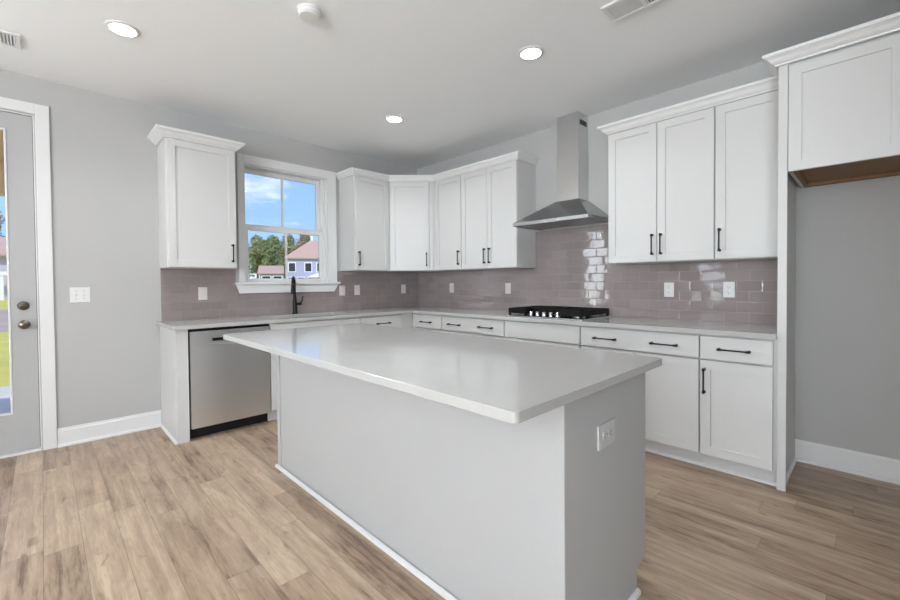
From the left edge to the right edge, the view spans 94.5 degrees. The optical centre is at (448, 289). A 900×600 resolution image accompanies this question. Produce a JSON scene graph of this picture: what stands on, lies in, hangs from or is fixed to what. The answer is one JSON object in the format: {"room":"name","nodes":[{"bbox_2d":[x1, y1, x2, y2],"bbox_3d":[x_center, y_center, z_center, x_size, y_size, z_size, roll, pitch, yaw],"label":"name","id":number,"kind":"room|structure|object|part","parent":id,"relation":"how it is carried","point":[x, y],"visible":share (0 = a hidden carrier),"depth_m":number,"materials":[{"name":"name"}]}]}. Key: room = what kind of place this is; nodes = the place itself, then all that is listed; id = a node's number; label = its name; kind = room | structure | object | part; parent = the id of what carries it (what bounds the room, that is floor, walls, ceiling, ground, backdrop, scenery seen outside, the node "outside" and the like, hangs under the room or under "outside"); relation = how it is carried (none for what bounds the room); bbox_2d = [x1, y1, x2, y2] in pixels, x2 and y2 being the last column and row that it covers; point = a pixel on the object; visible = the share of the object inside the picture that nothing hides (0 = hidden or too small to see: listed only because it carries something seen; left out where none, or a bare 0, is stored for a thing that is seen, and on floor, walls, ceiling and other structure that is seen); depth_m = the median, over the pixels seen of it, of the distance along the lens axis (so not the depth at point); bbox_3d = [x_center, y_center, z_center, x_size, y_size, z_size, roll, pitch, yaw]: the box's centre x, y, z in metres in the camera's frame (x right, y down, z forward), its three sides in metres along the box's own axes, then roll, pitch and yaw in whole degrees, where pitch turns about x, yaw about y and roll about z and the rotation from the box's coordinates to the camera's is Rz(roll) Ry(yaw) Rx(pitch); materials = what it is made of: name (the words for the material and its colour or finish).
{"room":"kitchen","nodes":[
{"label":"kitchen","id":0,"kind":"room"},
{"bbox_2d":[0,69,416,449],"bbox_3d":[-3.535,-0.173,2.712,8.600,2.766,0.140,-1,1,-44],"label":"wall","id":1,"kind":"structure","parent":0,"point":[104,170],"depth_m":3.38,"materials":[{"name":"grey paint"}]},
{"bbox_2d":[0,97,56,458],"bbox_3d":[-3.420,-0.077,2.786,1.121,2.570,0.186,-1,1,-44],"label":"door","id":2,"kind":"structure","parent":1,"relation":"in","point":[20,428],"depth_m":3.06,"materials":[{"name":"paint"}]},
{"bbox_3d":[-3.086,0.255,3.028,0.066,0.066,0.063,-1,1,-44],"label":"knob","id":3,"kind":"part","parent":2,"relation":"part of","materials":[{"name":"silver metal"}]},
{"bbox_2d":[70,287,89,302],"bbox_3d":[-2.874,0.039,3.248,0.120,0.118,0.016,-1,1,-44],"label":"light switch","id":4,"kind":"object","parent":1,"relation":"attached to","point":[77,294],"visible":1,"depth_m":3.25,"materials":[{"name":"white plastic"}]},
{"bbox_2d":[57,410,161,447],"bbox_3d":[-2.731,1.121,3.389,0.658,0.140,0.030,-1,1,-44],"label":"baseboard","id":5,"kind":"structure","parent":1,"relation":"attached to","point":[77,434],"depth_m":3.37,"materials":[{"name":"white paint"}]},
{"bbox_2d":[147,124,244,268],"bbox_3d":[-2.190,-0.751,3.650,0.665,1.122,0.385,-1,1,-44],"label":"upper cabinet","id":6,"kind":"object","parent":1,"relation":"attached to","point":[197,187],"visible":1,"depth_m":3.53,"materials":[{"name":"white paint"}]},
{"bbox_3d":[-2.195,-1.279,3.641,0.665,0.067,0.385,-1,1,-44],"label":"crown molding","id":7,"kind":"part","parent":6,"relation":"part of","materials":[{"name":"white paint"}]},
{"bbox_3d":[-2.097,-0.716,3.561,0.516,1.046,0.019,-1,1,-44],"label":"door","id":8,"kind":"part","parent":6,"relation":"part of","materials":[{"name":"white paint"}]},
{"bbox_2d":[235,153,340,292],"bbox_3d":[-1.711,-0.657,4.454,1.128,1.364,0.177,-1,1,-44],"label":"window","id":9,"kind":"structure","parent":1,"relation":"in","point":[325,189],"depth_m":4.47,"materials":[{"name":"white paint"}]},
{"bbox_3d":[-1.774,-0.935,4.465,0.834,0.599,0.030,-1,1,-44],"label":"sash","id":10,"kind":"part","parent":9,"relation":"part of","materials":[{"name":"glass"}]},
{"bbox_3d":[-1.739,-0.372,4.453,0.847,0.557,0.030,-1,1,-44],"label":"sash","id":11,"kind":"part","parent":9,"relation":"part of","materials":[{"name":"plastic"}]},
{"bbox_2d":[161,268,418,320],"bbox_3d":[-1.454,0.016,4.639,2.919,0.457,0.008,-1,1,-44],"label":"tile backsplash","id":12,"kind":"structure","parent":1,"relation":"attached to","point":[179,287],"depth_m":4.22,"materials":[{"name":"tile"}]},
{"bbox_2d":[198,287,206,299],"bbox_3d":[-2.264,0.034,3.837,0.074,0.117,0.010,-1,1,-44],"label":"wall plate","id":13,"kind":"object","parent":12,"relation":"attached to","point":[202,291],"visible":1,"depth_m":3.83,"materials":[{"name":"plastic"}]},
{"bbox_2d":[339,285,344,295],"bbox_3d":[-1.233,0.007,4.842,0.074,0.117,0.010,-1,1,-44],"label":"wall plate","id":14,"kind":"object","parent":12,"relation":"attached to","point":[341,288],"visible":1,"depth_m":4.84,"materials":[{"name":"plastic"}]},
{"bbox_2d":[354,285,359,294],"bbox_3d":[-1.091,0.002,4.981,0.074,0.117,0.010,-1,1,-44],"label":"wall plate","id":15,"kind":"object","parent":12,"relation":"attached to","point":[356,287],"visible":1,"depth_m":4.98,"materials":[{"name":"plastic"}]},
{"bbox_2d":[401,284,405,292],"bbox_3d":[-0.589,-0.013,5.471,0.074,0.117,0.010,-1,1,-44],"label":"wall plate","id":16,"kind":"object","parent":12,"relation":"attached to","point":[403,286],"visible":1,"depth_m":5.47,"materials":[{"name":"plastic"}]},
{"bbox_2d":[339,175,389,271],"bbox_3d":[-0.965,-0.748,4.859,0.469,1.054,0.365,-1,1,-44],"label":"upper cabinet","id":17,"kind":"object","parent":1,"relation":"attached to","point":[363,201],"visible":1,"depth_m":4.73,"materials":[{"name":"white paint"}]},
{"bbox_3d":[-0.866,-0.747,4.761,0.454,1.046,0.019,-1,1,-44],"label":"door","id":18,"kind":"part","parent":17,"relation":"part of","materials":[{"name":"white paint"}]},
{"bbox_2d":[336,151,539,181],"bbox_3d":[-0.161,-1.311,4.588,2.296,0.064,0.649,0,1,17],"label":"crown molding","id":19,"kind":"structure","parent":17,"relation":"on","point":[517,155],"depth_m":4.61,"materials":[{"name":"white paint"}]},
{"bbox_2d":[377,181,439,271],"bbox_3d":[-0.428,-0.758,5.157,0.714,1.054,0.688,-1,1,-44],"label":"upper cabinet","id":20,"kind":"object","parent":1,"relation":"attached to","point":[412,242],"visible":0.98,"depth_m":4.93,"materials":[{"name":"white paint"}]},
{"bbox_3d":[-0.457,-0.754,4.926,0.463,1.046,0.019,-1,1,-1],"label":"door","id":21,"kind":"part","parent":20,"relation":"part of","materials":[{"name":"white paint"}]},
{"bbox_2d":[0,0,899,168],"bbox_3d":[-0.915,-1.581,-0.012,8.880,0.100,7.680,-1,1,-44],"label":"ceiling","id":22,"kind":"structure","parent":0,"point":[454,72],"depth_m":2.81,"materials":[{"name":"paint"}]},
{"bbox_2d":[0,29,20,48],"bbox_3d":[-2.816,-1.552,2.487,0.365,0.011,0.200,-1,1,-44],"label":"ceiling vent","id":23,"kind":"object","parent":22,"relation":"in","point":[7,38],"visible":1,"depth_m":2.58,"materials":[{"name":"metal"}]},
{"bbox_2d":[104,20,140,37],"bbox_3d":[-1.952,-1.561,2.495,0.176,0.008,0.176,-1,1,-44],"label":"recessed light","id":24,"kind":"object","parent":22,"relation":"in","point":[121,28],"visible":1,"depth_m":2.48,"materials":[{"name":"white paint"}]},
{"bbox_2d":[109,23,135,35],"bbox_3d":[-1.952,-1.562,2.495,0.131,0.007,0.131,-1,1,-44],"label":"diffuser","id":25,"kind":"object","parent":24,"relation":"attached to","point":[122,29],"depth_m":2.49,"materials":[{"name":"white"}]},
{"bbox_2d":[297,3,321,22],"bbox_3d":[-0.782,-1.554,2.346,0.136,0.038,0.136,-1,1,-44],"label":"smoke detector","id":26,"kind":"object","parent":22,"relation":"attached to","point":[308,12],"visible":1,"depth_m":2.31,"materials":[{"name":"white paint"}]},
{"bbox_2d":[385,115,403,122],"bbox_3d":[-0.504,-1.598,3.895,0.176,0.008,0.176,-1,1,-44],"label":"recessed light","id":27,"kind":"object","parent":22,"relation":"in","point":[391,118],"visible":1,"depth_m":3.87,"materials":[{"name":"white paint"}]},
{"bbox_2d":[387,117,400,121],"bbox_3d":[-0.504,-1.599,3.895,0.131,0.007,0.131,-1,1,-44],"label":"diffuser","id":28,"kind":"object","parent":27,"relation":"attached to","point":[390,119],"depth_m":3.89,"materials":[{"name":"white"}]},
{"bbox_2d":[518,45,543,59],"bbox_3d":[0.554,-1.587,2.793,0.176,0.008,0.176,-1,1,-44],"label":"recessed light","id":29,"kind":"object","parent":22,"relation":"in","point":[532,52],"visible":1,"depth_m":2.78,"materials":[{"name":"white paint"}]},
{"bbox_2d":[521,49,540,58],"bbox_3d":[0.554,-1.588,2.793,0.131,0.007,0.131,-1,1,-44],"label":"diffuser","id":30,"kind":"object","parent":29,"relation":"attached to","point":[525,53],"depth_m":2.79,"materials":[{"name":"white"}]},
{"bbox_2d":[601,0,662,22],"bbox_3d":[1.053,-1.581,2.261,0.180,0.011,0.385,-1,1,-44],"label":"ceiling vent","id":31,"kind":"object","parent":22,"relation":"in","point":[617,10],"visible":1,"depth_m":2.33,"materials":[{"name":"metal"}]},
{"bbox_2d":[0,419,899,599],"bbox_3d":[-0.891,1.274,0.038,8.880,0.080,7.680,-1,1,-44],"label":"floor","id":32,"kind":"structure","parent":0,"point":[140,515],"depth_m":2.04,"materials":[{"name":"wood"}]},
{"bbox_2d":[159,326,189,444],"bbox_3d":[-2.270,0.745,3.429,0.096,0.882,0.610,-1,1,-44],"label":"end panel","id":33,"kind":"object","parent":32,"relation":"on","point":[174,368],"visible":0.88,"depth_m":3.24,"materials":[{"name":"white paint"}]},
{"bbox_3d":[-2.295,0.746,3.419,0.019,0.882,0.588,-1,1,-44],"label":"panel","id":34,"kind":"part","parent":33,"relation":"part of","materials":[{"name":"white paint"}]},
{"bbox_3d":[-2.286,1.178,3.397,0.014,0.018,0.574,-1,1,-44],"label":"shoe molding","id":35,"kind":"part","parent":33,"relation":"part of","materials":[{"name":"white paint"}]},
{"bbox_2d":[188,324,270,438],"bbox_3d":[-1.997,0.740,3.665,0.620,0.881,0.616,-1,1,-44],"label":"dishwasher","id":36,"kind":"object","parent":32,"relation":"on","point":[229,382],"visible":0.73,"depth_m":3.41,"materials":[{"name":"silver metal"}]},
{"bbox_3d":[-1.752,0.395,3.491,0.409,0.025,0.030,-1,1,-44],"label":"pocket handle","id":37,"kind":"part","parent":36,"relation":"part of","materials":[{"name":"black glass"}]},
{"bbox_3d":[-2.027,1.130,3.706,0.620,0.099,0.520,-1,1,-44],"label":"kick plate","id":38,"kind":"part","parent":36,"relation":"part of","materials":[{"name":"metal"}]},
{"bbox_2d":[267,317,359,420],"bbox_3d":[-1.442,0.725,4.199,0.915,0.882,0.660,-1,1,-44],"label":"base cabinet","id":39,"kind":"object","parent":32,"relation":"on","point":[272,415],"visible":0.06,"depth_m":3.75,"materials":[{"name":"white paint"}]},
{"bbox_3d":[-1.406,0.761,3.834,0.453,0.610,0.020,-1,1,-44],"label":"door","id":40,"kind":"part","parent":39,"relation":"part of","materials":[{"name":"white paint"}]},
{"bbox_2d":[359,313,411,328],"bbox_3d":[-0.859,0.710,4.768,0.712,0.882,0.660,-1,1,-44],"label":"base cabinet","id":41,"kind":"object","parent":32,"relation":"on","point":[394,320],"visible":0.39,"depth_m":4.59,"materials":[{"name":"white paint"}]},
{"bbox_3d":[-0.722,0.356,4.498,0.540,0.144,0.020,-1,1,-44],"label":"drawer","id":42,"kind":"part","parent":41,"relation":"part of","materials":[{"name":"white paint"}]},
{"bbox_2d":[413,313,443,331],"bbox_3d":[-0.035,0.702,4.828,0.660,0.882,0.510,-1,1,-44],"label":"base cabinet","id":43,"kind":"object","parent":32,"relation":"on","point":[428,322],"visible":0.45,"depth_m":4.59,"materials":[{"name":"white paint"}]},
{"bbox_3d":[-0.227,0.737,4.615,0.020,0.610,0.468,-1,1,-44],"label":"door","id":44,"kind":"part","parent":43,"relation":"part of","materials":[{"name":"white paint"}]},
{"bbox_2d":[275,355,644,599],"bbox_3d":[-0.161,0.748,2.256,0.700,0.883,2.181,-1,1,-44],"label":"kitchen island","id":45,"kind":"object","parent":32,"relation":"on","point":[475,506],"visible":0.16,"depth_m":1.58,"materials":[{"name":"white paint"}]},
{"bbox_3d":[-1.132,0.737,2.778,0.006,0.864,0.043,-1,1,-44],"label":"corner post","id":46,"kind":"part","parent":45,"relation":"part of","materials":[{"name":"white paint"}]},
{"bbox_2d":[223,323,661,423],"bbox_3d":[-0.276,0.293,2.160,0.997,0.030,2.275,-1,1,-44],"label":"island countertop","id":47,"kind":"structure","parent":45,"relation":"on","point":[510,381],"depth_m":1.61,"materials":[{"name":"grey stone"}]},
{"bbox_3d":[-0.206,1.181,2.216,0.564,0.018,2.181,-1,1,-44],"label":"shoe molding","id":48,"kind":"part","parent":45,"relation":"part of","materials":[{"name":"white paint"}]},
{"bbox_3d":[0.342,0.751,1.267,0.006,0.864,0.030,-1,1,-44],"label":"corner post","id":49,"kind":"part","parent":45,"relation":"part of","materials":[{"name":"white paint"}]},
{"bbox_3d":[0.570,0.755,1.482,0.620,0.883,0.019,-1,1,-44],"label":"panel","id":50,"kind":"part","parent":45,"relation":"part of","materials":[{"name":"white paint"}]},
{"bbox_2d":[597,418,614,450],"bbox_3d":[0.548,0.498,1.437,0.127,0.084,0.009,-1,1,-44],"label":"outlet","id":51,"kind":"object","parent":45,"relation":"attached to","point":[605,431],"visible":1,"depth_m":1.43,"materials":[{"name":"white plastic"}]},
{"bbox_2d":[603,431,606,440],"bbox_3d":[0.535,0.498,1.421,0.027,0.034,0.002,-1,1,-44],"label":"receptacle","id":52,"kind":"object","parent":51,"relation":"attached to","point":[604,432],"depth_m":1.42,"materials":[{"name":"plastic"}]},
{"bbox_2d":[608,428,611,437],"bbox_3d":[0.565,0.497,1.450,0.027,0.034,0.002,-1,1,-44],"label":"receptacle","id":53,"kind":"object","parent":51,"relation":"attached to","point":[609,429],"depth_m":1.45,"materials":[{"name":"plastic"}]},
{"bbox_2d":[442,315,506,339],"bbox_3d":[0.436,0.707,4.345,0.660,0.882,0.836,-1,1,-44],"label":"base cabinet","id":54,"kind":"object","parent":32,"relation":"on","point":[480,327],"visible":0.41,"depth_m":4.09,"materials":[{"name":"white paint"}]},
{"bbox_3d":[0.087,0.740,4.294,0.020,0.610,0.412,-1,1,-44],"label":"door","id":55,"kind":"part","parent":54,"relation":"part of","materials":[{"name":"white paint"}]},
{"bbox_3d":[0.377,0.743,3.996,0.020,0.610,0.412,-1,1,-44],"label":"door","id":56,"kind":"part","parent":54,"relation":"part of","materials":[{"name":"white paint"}]},
{"bbox_2d":[505,320,582,347],"bbox_3d":[0.993,0.712,3.774,0.660,0.882,0.755,-1,1,-44],"label":"base cabinet","id":57,"kind":"object","parent":32,"relation":"on","point":[567,335],"visible":0.14,"depth_m":3.52,"materials":[{"name":"white paint"}]},
{"bbox_3d":[0.657,0.746,3.709,0.020,0.610,0.372,-1,1,-44],"label":"door","id":58,"kind":"part","parent":57,"relation":"part of","materials":[{"name":"white paint"}]},
{"bbox_3d":[0.920,0.748,3.440,0.020,0.610,0.372,-1,1,-44],"label":"door","id":59,"kind":"part","parent":57,"relation":"part of","materials":[{"name":"white paint"}]},
{"bbox_2d":[581,325,702,462],"bbox_3d":[1.549,0.717,3.204,0.660,0.882,0.833,-1,1,-44],"label":"base cabinet","id":60,"kind":"object","parent":32,"relation":"on","point":[672,389],"visible":0.56,"depth_m":2.85,"materials":[{"name":"white paint"}]},
{"bbox_2d":[156,306,776,338],"bbox_3d":[-0.089,0.273,3.222,2.968,0.030,3.944,-1,1,-44],"label":"countertop","id":61,"kind":"structure","parent":60,"relation":"on","point":[764,331],"depth_m":3.45,"materials":[{"name":"grey stone"}]},
{"bbox_2d":[291,276,302,313],"bbox_3d":[-1.598,0.055,4.321,0.096,0.393,0.210,0,1,8],"label":"faucet","id":62,"kind":"object","parent":61,"relation":"on","point":[293,281],"visible":1,"depth_m":4.34,"materials":[{"name":"black metal"}]},
{"bbox_3d":[-1.597,-0.040,4.295,0.025,0.203,0.157,-1,1,-12],"label":"spout","id":63,"kind":"part","parent":62,"relation":"part of","materials":[{"name":"black metal"}]},
{"bbox_2d":[507,305,610,320],"bbox_3d":[0.991,0.201,3.766,0.522,0.076,0.744,-1,1,-44],"label":"gas cooktop","id":64,"kind":"object","parent":61,"relation":"in","point":[549,312],"visible":1,"depth_m":3.62,"materials":[{"name":"black metal"}]},
{"bbox_2d":[507,315,610,320],"bbox_3d":[0.991,0.235,3.767,0.522,0.008,0.744,-1,1,-44],"label":"tray","id":65,"kind":"object","parent":64,"relation":"on","point":[580,318],"depth_m":3.55,"materials":[{"name":"silver metal"}]},
{"bbox_3d":[1.173,0.368,3.132,0.034,0.019,0.175,-1,1,-44],"label":"handle","id":66,"kind":"part","parent":60,"relation":"part of","materials":[{"name":"black metal"}]},
{"bbox_3d":[1.200,0.751,3.153,0.020,0.610,0.410,-1,1,-44],"label":"door","id":67,"kind":"part","parent":60,"relation":"part of","materials":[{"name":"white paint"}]},
{"bbox_3d":[1.341,0.365,2.998,0.020,0.144,0.826,-1,1,-44],"label":"drawer","id":68,"kind":"part","parent":60,"relation":"part of","materials":[{"name":"white paint"}]},
{"bbox_3d":[1.463,0.371,2.834,0.034,0.019,0.175,-1,1,-44],"label":"handle","id":69,"kind":"part","parent":60,"relation":"part of","materials":[{"name":"black metal"}]},
{"bbox_3d":[1.489,0.753,2.856,0.020,0.610,0.411,-1,1,-44],"label":"door","id":70,"kind":"part","parent":60,"relation":"part of","materials":[{"name":"white paint"}]},
{"bbox_2d":[645,448,775,485],"bbox_3d":[0.798,1.147,3.655,0.014,0.018,3.312,-1,1,-44],"label":"trim","id":71,"kind":"structure","parent":32,"relation":"on","point":[646,449],"depth_m":2.70,"materials":[{"name":"white paint"}]},
{"bbox_2d":[700,334,776,481],"bbox_3d":[1.978,0.721,2.764,0.660,0.882,0.392,-1,1,-44],"label":"base cabinet","id":72,"kind":"object","parent":32,"relation":"on","point":[738,375],"visible":0.91,"depth_m":2.55,"materials":[{"name":"white paint"}]},
{"bbox_3d":[1.635,0.582,2.664,0.034,0.165,0.019,-1,1,-44],"label":"handle","id":73,"kind":"part","parent":72,"relation":"part of","materials":[{"name":"black metal"}]},
{"bbox_3d":[1.744,0.373,2.547,0.034,0.019,0.175,-1,1,-44],"label":"handle","id":74,"kind":"part","parent":72,"relation":"part of","materials":[{"name":"black metal"}]},
{"bbox_3d":[1.766,0.369,2.562,0.020,0.144,0.374,-1,1,-44],"label":"drawer","id":75,"kind":"part","parent":72,"relation":"part of","materials":[{"name":"white paint"}]},
{"bbox_2d":[776,64,796,491],"bbox_3d":[2.143,-0.062,2.612,0.610,2.452,0.042,-1,1,-44],"label":"end panel","id":76,"kind":"object","parent":32,"relation":"on","point":[786,282],"visible":0.98,"depth_m":2.41,"materials":[{"name":"white paint"}]},
{"bbox_3d":[2.143,-0.063,2.627,0.590,2.452,0.019,-1,1,-44],"label":"panel","id":77,"kind":"part","parent":76,"relation":"part of","materials":[{"name":"white paint"}]},
{"bbox_3d":[2.154,1.154,2.626,0.560,0.018,0.014,-1,1,-44],"label":"shoe molding","id":78,"kind":"part","parent":76,"relation":"part of","materials":[{"name":"white paint"}]},
{"bbox_2d":[417,31,899,459],"bbox_3d":[2.225,-0.228,3.064,0.140,2.766,7.680,-1,1,-44],"label":"wall","id":79,"kind":"structure","parent":0,"point":[847,314],"depth_m":2.69,"materials":[{"name":"grey paint"}]},
{"bbox_2d":[435,175,466,270],"bbox_3d":[0.093,-0.757,4.873,0.365,1.054,0.440,-1,1,-44],"label":"upper cabinet","id":80,"kind":"object","parent":79,"relation":"attached to","point":[448,236],"visible":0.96,"depth_m":4.77,"materials":[{"name":"white paint"}]},
{"bbox_2d":[461,160,535,269],"bbox_3d":[0.511,-0.753,4.444,0.365,1.054,0.754,-1,1,-44],"label":"upper cabinet","id":81,"kind":"object","parent":79,"relation":"attached to","point":[493,198],"visible":0.99,"depth_m":4.27,"materials":[{"name":"white paint"}]},
{"bbox_3d":[0.280,-0.752,4.482,0.019,1.046,0.370,-1,1,-44],"label":"door","id":82,"kind":"part","parent":81,"relation":"part of","materials":[{"name":"white paint"}]},
{"bbox_3d":[0.543,-0.750,4.212,0.019,1.046,0.374,-1,1,-44],"label":"door","id":83,"kind":"part","parent":81,"relation":"part of","materials":[{"name":"white paint"}]},
{"bbox_2d":[513,111,607,230],"bbox_3d":[1.039,-1.102,3.796,0.501,1.012,0.753,-1,1,-44],"label":"range hood","id":84,"kind":"object","parent":79,"relation":"attached to","point":[573,207],"visible":0.98,"depth_m":3.79,"materials":[{"name":"silver metal"}]},
{"bbox_2d":[418,224,777,324],"bbox_3d":[0.967,-0.185,4.249,0.008,0.832,3.945,-1,1,-44],"label":"tile backsplash","id":85,"kind":"structure","parent":79,"relation":"attached to","point":[573,269],"depth_m":3.78,"materials":[{"name":"tile"}]},
{"bbox_2d":[450,283,453,292],"bbox_3d":[0.042,-0.025,5.188,0.010,0.117,0.074,-1,1,-44],"label":"wall plate","id":86,"kind":"object","parent":85,"relation":"attached to","point":[451,284],"visible":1,"depth_m":5.18,"materials":[{"name":"plastic"}]},
{"bbox_2d":[505,283,510,293],"bbox_3d":[0.654,-0.018,4.560,0.010,0.117,0.074,-1,1,-44],"label":"wall plate","id":87,"kind":"object","parent":85,"relation":"attached to","point":[507,285],"visible":1,"depth_m":4.56,"materials":[{"name":"plastic"}]},
{"bbox_2d":[664,282,673,296],"bbox_3d":[1.798,-0.002,3.389,0.009,0.117,0.074,-1,1,-44],"label":"outlet","id":88,"kind":"object","parent":85,"relation":"attached to","point":[668,287],"visible":1,"depth_m":3.38,"materials":[{"name":"white plastic"}]},
{"bbox_2d":[723,282,734,297],"bbox_3d":[2.086,-0.002,3.093,0.009,0.117,0.074,-1,1,-44],"label":"outlet","id":89,"kind":"object","parent":85,"relation":"attached to","point":[728,287],"visible":1,"depth_m":3.09,"materials":[{"name":"white plastic"}]},
{"bbox_2d":[608,107,722,264],"bbox_3d":[1.680,-0.742,3.246,0.365,1.054,0.753,-1,1,-44],"label":"upper cabinet","id":90,"kind":"object","parent":79,"relation":"attached to","point":[661,175],"visible":0.98,"depth_m":3.11,"materials":[{"name":"white paint"}]},
{"bbox_3d":[1.449,-0.741,3.284,0.019,1.046,0.374,-1,1,-44],"label":"door","id":91,"kind":"part","parent":90,"relation":"part of","materials":[{"name":"white paint"}]},
{"bbox_3d":[1.544,-0.346,3.159,0.034,0.161,0.019,-1,1,-44],"label":"handle","id":92,"kind":"part","parent":90,"relation":"part of","materials":[{"name":"black metal"}]},
{"bbox_3d":[1.587,-0.345,3.115,0.034,0.161,0.019,-1,1,-44],"label":"handle","id":93,"kind":"part","parent":90,"relation":"part of","materials":[{"name":"black metal"}]},
{"bbox_3d":[1.712,-0.739,3.014,0.019,1.046,0.371,-1,1,-44],"label":"door","id":94,"kind":"part","parent":90,"relation":"part of","materials":[{"name":"white paint"}]},
{"bbox_2d":[715,90,778,260],"bbox_3d":[2.077,-0.739,2.839,0.365,1.054,0.379,-1,1,-44],"label":"upper cabinet","id":95,"kind":"object","parent":79,"relation":"attached to","point":[746,161],"visible":0.8,"depth_m":2.75,"materials":[{"name":"white paint"}]},
{"bbox_3d":[1.851,-0.343,2.844,0.034,0.161,0.019,-1,1,-44],"label":"handle","id":96,"kind":"part","parent":95,"relation":"part of","materials":[{"name":"black metal"}]},
{"bbox_2d":[762,12,899,187],"bbox_3d":[2.409,-1.012,2.264,0.682,0.672,1.033,-1,1,-44],"label":"upper cabinet","id":97,"kind":"object","parent":79,"relation":"attached to","point":[844,105],"visible":0.94,"depth_m":2.22,"materials":[{"name":"white paint"}]},
{"bbox_3d":[2.263,-1.312,2.119,0.281,0.064,1.033,-1,1,-44],"label":"crown molding","id":98,"kind":"part","parent":97,"relation":"part of","materials":[{"name":"white paint"}]},
{"bbox_3d":[2.096,-0.969,2.204,0.019,0.594,0.458,-1,1,-44],"label":"door","id":99,"kind":"part","parent":97,"relation":"part of","materials":[{"name":"white paint"}]},
{"bbox_2d":[794,439,899,484],"bbox_3d":[2.692,1.091,2.497,0.030,0.140,0.948,-1,1,-44],"label":"baseboard","id":100,"kind":"structure","parent":79,"relation":"attached to","point":[872,466],"depth_m":2.64,"materials":[{"name":"white paint"}]},
{"bbox_2d":[597,76,778,135],"bbox_3d":[1.775,-1.303,3.119,0.385,0.067,1.199,-1,1,-44],"label":"crown molding","id":101,"kind":"structure","parent":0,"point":[770,84],"depth_m":2.92,"materials":[{"name":"white paint"}]},
{"label":"outside","id":102,"kind":"structure","parent":0,"visible":0},
{"bbox_2d":[0,300,9,386],"bbox_3d":[-35.178,0.929,55.676,140.000,0.250,119.859,-1,1,-44],"label":"ground","id":103,"kind":"structure","parent":102,"point":[4,336],"depth_m":8.77,"materials":[{"name":"plant"}]},
{"bbox_2d":[0,211,5,236],"bbox_3d":[-60.264,-4.822,54.175,5.501,11.724,4.232,-1,1,-44],"label":"bare tree","id":104,"kind":"object","parent":103,"relation":"on","point":[1,216],"visible":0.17,"depth_m":54.84,"materials":[{"name":"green plant"}]},
{"bbox_2d":[0,237,7,299],"bbox_3d":[-51.287,-2.480,46.679,10.500,7.150,10.400,-1,1,-44],"label":"house","id":105,"kind":"structure","parent":103,"relation":"on","point":[3,253],"depth_m":45.01,"materials":[{"name":"white"}]},
{"bbox_2d":[0,386,9,396],"bbox_3d":[-5.776,1.386,5.122,2.700,0.099,1.300,-1,1,-44],"label":"walkway","id":106,"kind":"structure","parent":103,"relation":"on","point":[4,391],"depth_m":5.45,"materials":[{"name":"concrete"}]},
{"bbox_2d":[0,395,10,413],"bbox_3d":[-4.423,1.344,3.733,2.700,0.209,2.538,-1,1,-44],"label":"floor","id":107,"kind":"structure","parent":103,"relation":"on","point":[5,402],"depth_m":4.46,"materials":[{"name":"concrete"}]},
{"bbox_2d":[0,130,4,196],"bbox_3d":[-4.478,-0.140,3.715,2.650,2.760,2.608,-1,1,-44],"label":"porch roof","id":108,"kind":"structure","parent":107,"relation":"on","point":[2,177],"depth_m":4.62,"materials":[{"name":"beige wood"}]},
{"bbox_2d":[249,257,256,277],"bbox_3d":[-35.902,-3.075,70.410,6.502,7.281,4.434,-1,1,-25],"label":"tree","id":109,"kind":"object","parent":103,"relation":"on","point":[251,271],"visible":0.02,"depth_m":71.00,"materials":[{"name":"green plant"}]},
{"bbox_2d":[248,234,263,277],"bbox_3d":[-39.279,-5.610,85.570,6.275,11.868,7.137,-1,1,-44],"label":"tree","id":110,"kind":"object","parent":103,"relation":"on","point":[254,252],"visible":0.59,"depth_m":84.34,"materials":[{"name":"green plant"}]},
{"bbox_2d":[257,235,282,265],"bbox_3d":[-33.837,-5.104,79.636,4.732,10.973,5.447,-1,1,-44],"label":"tree","id":111,"kind":"object","parent":103,"relation":"on","point":[269,247],"visible":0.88,"depth_m":78.51,"materials":[{"name":"green plant"}]},
{"bbox_2d":[257,266,283,277],"bbox_3d":[-30.251,-1.834,71.274,3.980,4.650,8.300,-1,1,-21],"label":"garage","id":112,"kind":"structure","parent":103,"relation":"on","point":[263,271],"depth_m":68.21,"materials":[{"name":"pink"}]},
{"bbox_2d":[275,260,284,277],"bbox_3d":[-38.053,-3.458,93.475,4.643,7.281,6.695,-1,1,-44],"label":"tree","id":113,"kind":"object","parent":103,"relation":"on","point":[280,262],"visible":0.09,"depth_m":92.26,"materials":[{"name":"green plant"}]},
{"bbox_2d":[278,234,295,263],"bbox_3d":[-33.739,-5.778,86.797,5.313,12.068,7.294,-1,1,-44],"label":"tree","id":114,"kind":"object","parent":103,"relation":"on","point":[290,239],"visible":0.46,"depth_m":85.77,"materials":[{"name":"green plant"}]},
{"bbox_2d":[284,236,318,277],"bbox_3d":[-24.393,-4.702,75.169,9.800,10.150,11.200,-1,1,-21],"label":"house","id":115,"kind":"structure","parent":103,"relation":"on","point":[303,262],"depth_m":71.12,"materials":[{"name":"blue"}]},
{"bbox_3d":[-26.382,-3.824,70.237,1.000,1.400,0.019,-1,1,-21],"label":"pane","id":116,"kind":"part","parent":115,"relation":"part of","materials":[{"name":"glass"}]},
{"bbox_3d":[-23.958,-3.861,71.177,1.000,1.400,0.019,-1,1,-21],"label":"pane","id":117,"kind":"part","parent":115,"relation":"part of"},
{"bbox_2d":[293,235,310,248],"bbox_3d":[-33.720,-6.743,95.757,6.071,13.683,5.648,-1,1,-44],"label":"tree","id":118,"kind":"object","parent":103,"relation":"on","point":[304,239],"visible":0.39,"depth_m":94.45,"materials":[{"name":"green plant"}]},
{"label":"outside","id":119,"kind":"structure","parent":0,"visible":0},
{"bbox_2d":[0,309,8,331],"bbox_3d":[-17.675,1.211,23.409,60.000,0.014,18.500,-1,1,-44],"label":"road","id":120,"kind":"structure","parent":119,"point":[4,326],"depth_m":17.35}
]}

